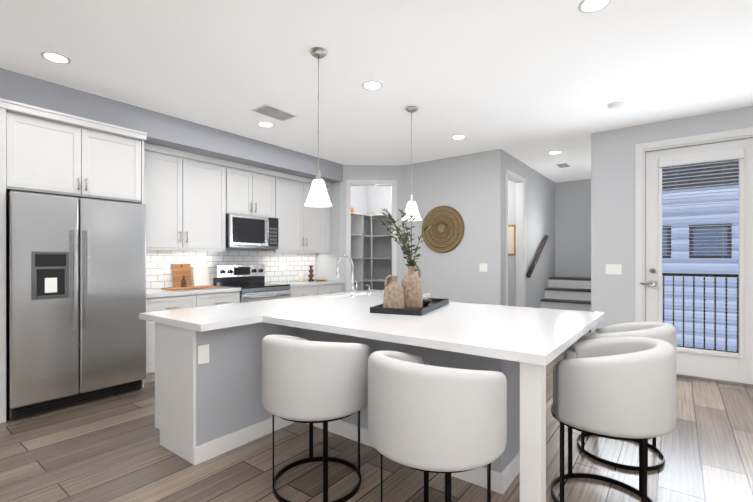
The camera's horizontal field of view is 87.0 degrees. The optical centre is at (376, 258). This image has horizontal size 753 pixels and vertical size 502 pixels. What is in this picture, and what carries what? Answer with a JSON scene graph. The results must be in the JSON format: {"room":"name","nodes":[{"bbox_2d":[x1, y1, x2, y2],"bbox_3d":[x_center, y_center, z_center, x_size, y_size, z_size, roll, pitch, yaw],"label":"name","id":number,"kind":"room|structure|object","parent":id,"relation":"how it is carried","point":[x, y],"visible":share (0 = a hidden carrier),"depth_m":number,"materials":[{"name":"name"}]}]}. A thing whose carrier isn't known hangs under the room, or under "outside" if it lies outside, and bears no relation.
{"room":"kitchen","nodes":[
{"label":"kitchen","id":0,"kind":"room"},
{"bbox_2d":[0,68,342,182],"bbox_3d":[-1.995,-1.355,4.822,0.600,0.270,4.058,0,0,37],"label":"wall","id":1,"kind":"structure","parent":0,"point":[164,130],"depth_m":4.12,"materials":[{"name":"grey paint"}]},
{"bbox_2d":[226,182,340,280],"bbox_3d":[-2.026,-0.120,4.922,0.670,2.740,4.178,0,0,37],"label":"wall","id":2,"kind":"structure","parent":0,"point":[326,265],"depth_m":6.38,"materials":[{"name":"grey paint"}]},
{"bbox_2d":[163,263,169,271],"bbox_3d":[-2.471,0.100,4.668,0.008,0.115,0.072,0,0,37],"label":"outlet","id":3,"kind":"object","parent":2,"relation":"attached to","point":[166,267],"depth_m":4.66,"materials":[{"name":"white plastic"}]},
{"bbox_2d":[144,143,231,250],"bbox_3d":[-2.309,-0.670,4.630,0.327,1.098,1.154,0,0,37],"label":"upper cabinet","id":4,"kind":"object","parent":2,"relation":"attached to","point":[191,200],"depth_m":4.53,"materials":[{"name":"white wood"}]},
{"bbox_2d":[146,250,315,288],"bbox_3d":[-1.896,0.111,5.442,0.008,0.467,2.948,0,0,37],"label":"backsplash","id":5,"kind":"structure","parent":2,"relation":"attached to","point":[157,277],"depth_m":5.31,"materials":[{"name":"tile"}]},
{"bbox_2d":[232,163,275,217],"bbox_3d":[-1.771,-0.895,5.341,0.327,0.648,0.750,0,0,37],"label":"upper cabinet","id":6,"kind":"object","parent":2,"relation":"attached to","point":[253,188],"depth_m":5.25,"materials":[{"name":"white wood"}]},
{"bbox_2d":[226,214,277,248],"bbox_3d":[-1.720,-0.353,5.304,0.451,0.420,0.744,0,0,37],"label":"microwave","id":7,"kind":"object","parent":6,"relation":"attached to","point":[249,232],"visible":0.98,"depth_m":5.14,"materials":[{"name":"silver metal"}]},
{"bbox_2d":[261,171,331,250],"bbox_3d":[-1.229,-0.671,6.056,0.327,1.098,1.163,0,0,37],"label":"upper cabinet","id":8,"kind":"object","parent":2,"relation":"attached to","point":[301,227],"depth_m":5.89,"materials":[{"name":"white wood"}]},
{"bbox_2d":[351,186,366,289],"bbox_3d":[-0.605,-0.122,7.238,0.140,2.740,1.230,0,0,37],"label":"wall","id":9,"kind":"structure","parent":0,"point":[358,193],"depth_m":7.57,"materials":[{"name":"grey paint"}]},
{"bbox_2d":[340,165,401,291],"bbox_3d":[-0.087,-0.121,6.370,0.973,2.740,0.120,0,0,-2],"label":"wall","id":10,"kind":"structure","parent":0,"point":[372,172],"depth_m":6.31,"materials":[{"name":"grey paint"}]},
{"bbox_2d":[346,180,396,291],"bbox_3d":[-0.083,-0.002,6.363,0.804,2.502,0.135,0,0,-2],"label":"door frame","id":11,"kind":"structure","parent":10,"relation":"attached to","point":[391,183],"depth_m":6.30,"materials":[{"name":"white wood"}]},
{"bbox_2d":[0,343,752,501],"bbox_3d":[-0.501,1.302,2.324,12.000,0.100,13.720,0,0,37],"label":"floor","id":12,"kind":"structure","parent":0,"point":[108,449],"depth_m":2.43,"materials":[{"name":"brown wood"}]},
{"bbox_2d":[0,98,146,422],"bbox_3d":[-2.834,0.017,3.609,0.722,2.468,1.105,0,0,37],"label":"tall cabinet","id":13,"kind":"object","parent":12,"relation":"on","point":[46,151],"visible":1,"depth_m":3.34,"materials":[{"name":"white wood"}]},
{"bbox_2d":[6,191,145,419],"bbox_3d":[-2.759,0.360,3.604,0.815,1.758,0.965,0,0,37],"label":"fridge","id":14,"kind":"object","parent":12,"relation":"on","point":[75,295],"visible":1,"depth_m":3.30,"materials":[{"name":"silver metal"}]},
{"bbox_2d":[144,296,203,382],"bbox_3d":[-2.359,0.818,4.325,0.617,0.864,0.605,0,0,37],"label":"base cabinet","id":15,"kind":"object","parent":12,"relation":"on","point":[159,300],"depth_m":4.01,"materials":[{"name":"white wood"}]},
{"bbox_2d":[146,288,239,299],"bbox_3d":[-2.204,0.365,4.513,0.637,0.040,1.093,0,0,37],"label":"countertop","id":16,"kind":"structure","parent":15,"relation":"on","point":[149,292],"depth_m":4.33,"materials":[{"name":"white stone"}]},
{"bbox_2d":[172,263,191,286],"bbox_3d":[-2.346,0.199,4.787,0.064,0.288,0.220,0,0,37],"label":"cutting board","id":17,"kind":"object","parent":16,"relation":"on","point":[179,271],"visible":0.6,"depth_m":4.77,"materials":[{"name":"brown wood"}]},
{"bbox_2d":[181,276,186,286],"bbox_3d":[-2.247,0.269,4.624,0.060,0.150,0.060,0,0,37],"label":"bottle","id":18,"kind":"object","parent":16,"relation":"on","point":[183,282],"visible":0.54,"depth_m":4.60,"materials":[{"name":"brown glass"}]},
{"bbox_2d":[161,285,219,289],"bbox_3d":[-2.162,0.336,4.635,0.280,0.015,0.560,0,0,37],"label":"board","id":19,"kind":"object","parent":16,"relation":"on","point":[189,287],"visible":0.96,"depth_m":4.58,"materials":[{"name":"brown wood"}]},
{"bbox_2d":[193,266,209,285],"bbox_3d":[-2.199,0.219,4.976,0.049,0.249,0.200,0,0,37],"label":"framed picture","id":20,"kind":"object","parent":16,"relation":"on","point":[200,275],"visible":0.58,"depth_m":4.97,"materials":[{"name":"beige paper"}]},
{"bbox_2d":[204,288,240,305],"bbox_3d":[-2.065,0.817,4.713,0.617,0.864,0.604,0,0,37],"label":"base cabinet","id":21,"kind":"object","parent":12,"relation":"on","point":[213,298],"depth_m":4.57,"materials":[{"name":"white wood"}]},
{"bbox_2d":[213,264,290,302],"bbox_3d":[-1.605,0.662,5.217,0.706,1.175,0.744,0,0,37],"label":"range","id":22,"kind":"object","parent":12,"relation":"on","point":[248,280],"visible":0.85,"depth_m":5.20,"materials":[{"name":"silver metal"}]},
{"bbox_2d":[289,284,323,297],"bbox_3d":[-1.243,0.816,5.799,0.617,0.864,0.609,0,0,37],"label":"base cabinet","id":23,"kind":"object","parent":12,"relation":"on","point":[317,289],"depth_m":5.66,"materials":[{"name":"white wood"}]},
{"bbox_2d":[272,280,343,287],"bbox_3d":[-1.087,0.364,5.987,0.637,0.040,1.101,0,0,37],"label":"countertop","id":24,"kind":"structure","parent":23,"relation":"on","point":[305,283],"depth_m":5.80,"materials":[{"name":"white stone"}]},
{"bbox_2d":[298,274,302,280],"bbox_3d":[-1.167,0.288,6.115,0.070,0.109,0.070,0,0,37],"label":"candle","id":25,"kind":"object","parent":24,"relation":"on","point":[300,277],"visible":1,"depth_m":6.08,"materials":[{"name":"beige wax"}]},
{"bbox_2d":[308,265,313,280],"bbox_3d":[-1.027,0.220,6.234,0.100,0.245,0.100,0,0,37],"label":"sculpture","id":26,"kind":"object","parent":24,"relation":"on","point":[311,275],"visible":1,"depth_m":6.21,"materials":[{"name":"brown wood"}]},
{"bbox_2d":[262,335,370,501],"bbox_3d":[-0.343,0.826,2.194,0.600,0.849,0.544,0,0,27],"label":"stool","id":27,"kind":"object","parent":12,"relation":"on","point":[304,380],"visible":1,"depth_m":1.96,"materials":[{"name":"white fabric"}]},
{"bbox_2d":[324,284,342,293],"bbox_3d":[-0.946,0.816,6.190,0.617,0.864,0.608,0,0,37],"label":"base cabinet","id":28,"kind":"object","parent":12,"relation":"on","point":[328,288],"depth_m":6.05,"materials":[{"name":"white wood"}]},
{"bbox_2d":[351,212,370,290],"bbox_3d":[-0.509,0.228,6.914,0.395,2.040,0.810,0,0,37],"label":"pantry shelving","id":29,"kind":"object","parent":12,"relation":"on","point":[358,236],"depth_m":7.00,"materials":[{"name":"white wood"}]},
{"bbox_2d":[155,294,603,501],"bbox_3d":[0.210,0.836,3.052,2.466,0.830,2.620,0,0,37],"label":"kitchen island","id":30,"kind":"object","parent":12,"relation":"on","point":[213,407],"depth_m":2.50,"materials":[{"name":"white"}]},
{"bbox_2d":[198,344,208,364],"bbox_3d":[-1.070,0.591,2.459,0.008,0.115,0.072,0,0,37],"label":"outlet","id":31,"kind":"object","parent":30,"relation":"attached to","point":[203,354],"visible":1,"depth_m":2.46,"materials":[{"name":"white plastic"}]},
{"bbox_2d":[139,290,422,333],"bbox_3d":[-0.537,0.401,3.618,0.820,0.040,2.680,0,0,37],"label":"island countertop","id":32,"kind":"structure","parent":30,"relation":"on","point":[196,318],"depth_m":2.93,"materials":[{"name":"white stone"}]},
{"bbox_2d":[336,255,356,297],"bbox_3d":[-0.299,0.170,4.002,0.245,0.420,0.101,0,0,37],"label":"faucet","id":33,"kind":"object","parent":32,"relation":"on","point":[353,289],"visible":1,"depth_m":3.93,"materials":[{"name":"silver metal"}]},
{"bbox_2d":[263,298,602,365],"bbox_3d":[0.428,0.401,2.730,1.790,0.040,1.570,0,0,37],"label":"island countertop","id":34,"kind":"structure","parent":30,"relation":"on","point":[537,334],"depth_m":2.28,"materials":[{"name":"white stone"}]},
{"bbox_2d":[370,298,448,315],"bbox_3d":[0.284,0.360,3.096,0.380,0.040,0.800,0,0,23],"label":"tray","id":35,"kind":"object","parent":34,"relation":"on","point":[434,304],"visible":0.71,"depth_m":2.78,"materials":[{"name":"black wood"}]},
{"bbox_2d":[383,275,404,308],"bbox_3d":[0.123,0.240,2.833,0.156,0.255,0.156,0,0,37],"label":"jug","id":36,"kind":"object","parent":35,"relation":"on","point":[393,295],"visible":0.92,"depth_m":2.78,"materials":[{"name":"ceramic"}]},
{"bbox_2d":[370,208,431,308],"bbox_3d":[0.156,-0.011,2.958,0.355,0.758,0.441,0,0,37],"label":"jug","id":37,"kind":"object","parent":35,"relation":"on","point":[412,287],"visible":0.96,"depth_m":2.90,"materials":[{"name":"ceramic"}]},
{"bbox_2d":[371,213,390,289],"bbox_3d":[0.203,0.228,7.134,1.265,2.040,0.400,0,0,37],"label":"pantry shelving","id":38,"kind":"object","parent":12,"relation":"on","point":[378,215],"depth_m":7.12,"materials":[{"name":"white wood"}]},
{"bbox_2d":[368,351,506,501],"bbox_3d":[0.243,0.826,1.738,0.600,0.849,0.544,0,0,42],"label":"stool","id":39,"kind":"object","parent":12,"relation":"on","point":[426,417],"visible":1,"depth_m":1.49,"materials":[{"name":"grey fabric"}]},
{"bbox_2d":[540,277,590,335],"bbox_3d":[3.439,0.798,6.790,1.086,0.900,1.598,0,0,37],"label":"stairs","id":40,"kind":"structure","parent":12,"relation":"on","point":[568,293],"depth_m":6.91,"materials":[{"name":"white wood"}]},
{"bbox_2d":[551,337,675,501],"bbox_3d":[1.183,0.826,2.017,0.544,0.849,0.600,0,0,32],"label":"stool","id":41,"kind":"object","parent":12,"relation":"on","point":[620,388],"visible":1,"depth_m":1.79,"materials":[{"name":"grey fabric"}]},
{"bbox_2d":[575,322,675,470],"bbox_3d":[1.597,0.826,2.563,0.544,0.849,0.600,0,0,42],"label":"stool","id":42,"kind":"object","parent":12,"relation":"on","point":[666,332],"visible":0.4,"depth_m":2.41,"materials":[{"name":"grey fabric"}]},
{"bbox_2d":[0,0,752,182],"bbox_3d":[-0.501,-1.538,2.322,12.000,0.100,13.720,0,0,37],"label":"ceiling","id":43,"kind":"structure","parent":0,"point":[531,83],"depth_m":3.07,"materials":[{"name":"white paint"}]},
{"bbox_2d":[40,51,70,63],"bbox_3d":[-2.370,-1.486,2.935,0.178,0.006,0.178,0,0,37],"label":"recessed light","id":44,"kind":"object","parent":43,"relation":"in","point":[55,57],"visible":1,"depth_m":2.92,"materials":[{"name":"white"}]},
{"bbox_2d":[257,122,273,126],"bbox_3d":[-1.230,-1.487,4.392,0.178,0.006,0.178,0,0,37],"label":"recessed light","id":45,"kind":"object","parent":43,"relation":"in","point":[265,124],"visible":1,"depth_m":4.38,"materials":[{"name":"white"}]},
{"bbox_2d":[250,104,297,120],"bbox_3d":[-1.039,-1.482,4.047,0.250,0.014,0.400,0,0,37],"label":"ceiling vent","id":46,"kind":"object","parent":43,"relation":"in","point":[273,112],"visible":1,"depth_m":4.02,"materials":[{"name":"white metal"}]},
{"bbox_2d":[305,47,331,206],"bbox_3d":[-0.417,-0.937,2.848,0.196,1.104,0.196,0,0,37],"label":"pendant light","id":47,"kind":"object","parent":43,"relation":"hanging from","point":[318,196],"visible":1,"depth_m":2.81,"materials":[{"name":"white glass"}]},
{"bbox_2d":[362,81,382,89],"bbox_3d":[-0.036,-1.486,3.400,0.178,0.006,0.178,0,0,37],"label":"recessed light","id":48,"kind":"object","parent":43,"relation":"in","point":[371,85],"visible":1,"depth_m":3.40,"materials":[{"name":"white"}]},
{"bbox_2d":[402,106,420,220],"bbox_3d":[0.348,-0.937,3.925,0.196,1.104,0.196,0,0,37],"label":"pendant light","id":49,"kind":"object","parent":43,"relation":"hanging from","point":[411,208],"visible":0.96,"depth_m":3.89,"materials":[{"name":"white glass"}]},
{"bbox_2d":[452,135,465,138],"bbox_3d":[1.007,-1.487,4.843,0.178,0.006,0.178,0,0,37],"label":"recessed light","id":50,"kind":"object","parent":43,"relation":"in","point":[458,136],"visible":0.98,"depth_m":4.83,"materials":[{"name":"white"}]},
{"bbox_2d":[548,151,561,153],"bbox_3d":[2.494,-1.488,5.548,0.178,0.006,0.178,0,0,37],"label":"recessed light","id":51,"kind":"object","parent":43,"relation":"in","point":[554,152],"visible":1,"depth_m":5.54,"materials":[{"name":"white"}]},
{"bbox_2d":[556,163,570,167],"bbox_3d":[2.974,-1.485,6.314,0.160,0.012,0.300,0,0,37],"label":"ceiling vent","id":52,"kind":"object","parent":43,"relation":"in","point":[562,165],"visible":1,"depth_m":6.29,"materials":[{"name":"white metal"}]},
{"bbox_2d":[578,0,611,12],"bbox_3d":[1.271,-1.485,2.310,0.178,0.006,0.178,0,0,37],"label":"recessed light","id":53,"kind":"object","parent":43,"relation":"in","point":[588,6],"visible":1,"depth_m":2.32,"materials":[{"name":"white"}]},
{"bbox_2d":[608,101,622,109],"bbox_3d":[2.298,-1.472,3.815,0.130,0.034,0.130,0,0,37],"label":"smoke detector","id":54,"kind":"object","parent":43,"relation":"attached to","point":[615,105],"visible":1,"depth_m":3.79,"materials":[{"name":"white plastic"}]},
{"bbox_2d":[367,186,390,289],"bbox_3d":[0.360,-0.122,7.353,1.540,2.740,0.120,0,0,37],"label":"wall","id":55,"kind":"structure","parent":0,"point":[368,200],"depth_m":7.52,"materials":[{"name":"grey paint"}]},
{"bbox_2d":[508,180,515,305],"bbox_3d":[1.745,-0.122,6.763,1.340,2.740,0.150,0,0,37],"label":"wall","id":56,"kind":"structure","parent":0,"point":[511,185],"depth_m":6.37,"materials":[{"name":"grey paint"}]},
{"bbox_2d":[508,224,515,255],"bbox_3d":[2.074,-0.301,6.431,0.385,0.500,0.018,0,0,37],"label":"framed picture","id":57,"kind":"object","parent":56,"relation":"attached to","point":[511,240],"visible":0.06,"depth_m":6.34,"materials":[{"name":"gold metal"}]},
{"bbox_2d":[504,151,554,307],"bbox_3d":[2.571,-0.122,6.645,0.120,2.740,2.880,0,0,37],"label":"wall","id":58,"kind":"structure","parent":0,"point":[540,206],"depth_m":6.74,"materials":[{"name":"grey paint"}]},
{"bbox_2d":[506,169,525,306],"bbox_3d":[2.022,-0.002,5.907,0.135,2.502,0.884,0,0,37],"label":"trim","id":59,"kind":"structure","parent":58,"relation":"attached to","point":[520,244],"depth_m":6.19,"materials":[{"name":"white wood"}]},
{"bbox_2d":[526,235,548,277],"bbox_3d":[2.658,-0.062,6.579,0.106,0.713,1.113,0,0,37],"label":"handrail","id":60,"kind":"object","parent":58,"relation":"attached to","point":[536,258],"visible":1,"depth_m":6.48,"materials":[{"name":"grey wood"}]},
{"bbox_2d":[555,179,590,277],"bbox_3d":[2.771,-0.123,8.375,4.310,2.740,0.120,0,0,37],"label":"wall","id":61,"kind":"structure","parent":0,"point":[572,228],"depth_m":7.56,"materials":[{"name":"grey paint"}]},
{"bbox_2d":[402,106,752,334],"bbox_3d":[3.507,-0.120,4.054,7.700,2.740,0.120,0,0,37],"label":"wall","id":62,"kind":"structure","parent":0,"point":[469,188],"depth_m":5.39,"materials":[{"name":"grey paint"}]},
{"bbox_2d":[422,206,464,252],"bbox_3d":[0.969,-0.441,5.870,0.697,0.697,0.047,0,0,37],"label":"art","id":63,"kind":"object","parent":62,"relation":"attached to","point":[444,233],"visible":1,"depth_m":5.85,"materials":[{"name":"brown wicker"}]},
{"bbox_2d":[479,263,486,271],"bbox_3d":[1.482,0.119,5.506,0.115,0.115,0.010,0,0,37],"label":"switch plate","id":64,"kind":"object","parent":62,"relation":"attached to","point":[482,267],"visible":1,"depth_m":5.51,"materials":[{"name":"white plastic"}]},
{"bbox_2d":[606,264,621,274],"bbox_3d":[2.726,0.120,4.564,0.160,0.115,0.010,0,0,37],"label":"switch plate","id":65,"kind":"object","parent":62,"relation":"attached to","point":[613,268],"visible":1,"depth_m":4.56,"materials":[{"name":"white plastic"}]},
{"bbox_2d":[635,127,752,386],"bbox_3d":[3.370,-0.015,4.148,1.110,2.530,0.136,0,0,37],"label":"door frame","id":66,"kind":"structure","parent":62,"relation":"attached to","point":[641,149],"depth_m":4.39,"materials":[{"name":"white painted wood"}]},
{"bbox_2d":[640,138,752,384],"bbox_3d":[3.336,0.023,4.122,0.989,2.418,0.139,0,0,37],"label":"entry door","id":67,"kind":"structure","parent":62,"relation":"in","point":[737,368],"depth_m":4.07,"materials":[{"name":"white wood"}]},
{"bbox_2d":[663,160,738,354],"bbox_3d":[3.362,-0.034,4.136,0.614,1.966,0.026,0,0,37],"label":"door blinds","id":68,"kind":"object","parent":67,"relation":"attached to","point":[702,233],"visible":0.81,"depth_m":4.12,"materials":[{"name":"white plastic"}]},
{"bbox_3d":[4.095,1.312,4.460,2.450,0.115,1.225,0,0,37],"label":"deck","id":69,"kind":"object","parent":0,"visible":0},
{"bbox_2d":[662,273,738,352],"bbox_3d":[4.425,0.720,4.853,2.400,1.060,0.040,0,0,37],"label":"balcony railing","id":70,"kind":"object","parent":69,"relation":"on","point":[701,275],"depth_m":5.00,"materials":[{"name":"black metal"}]},
{"label":"outside","id":71,"kind":"structure","parent":0,"visible":0},
{"bbox_2d":[662,159,738,351],"bbox_3d":[6.316,-1.752,7.182,13.000,12.000,1.100,0,0,37],"label":"facade","id":72,"kind":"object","parent":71,"point":[718,268],"depth_m":7.60,"materials":[{"name":"blue wood"}]}
]}

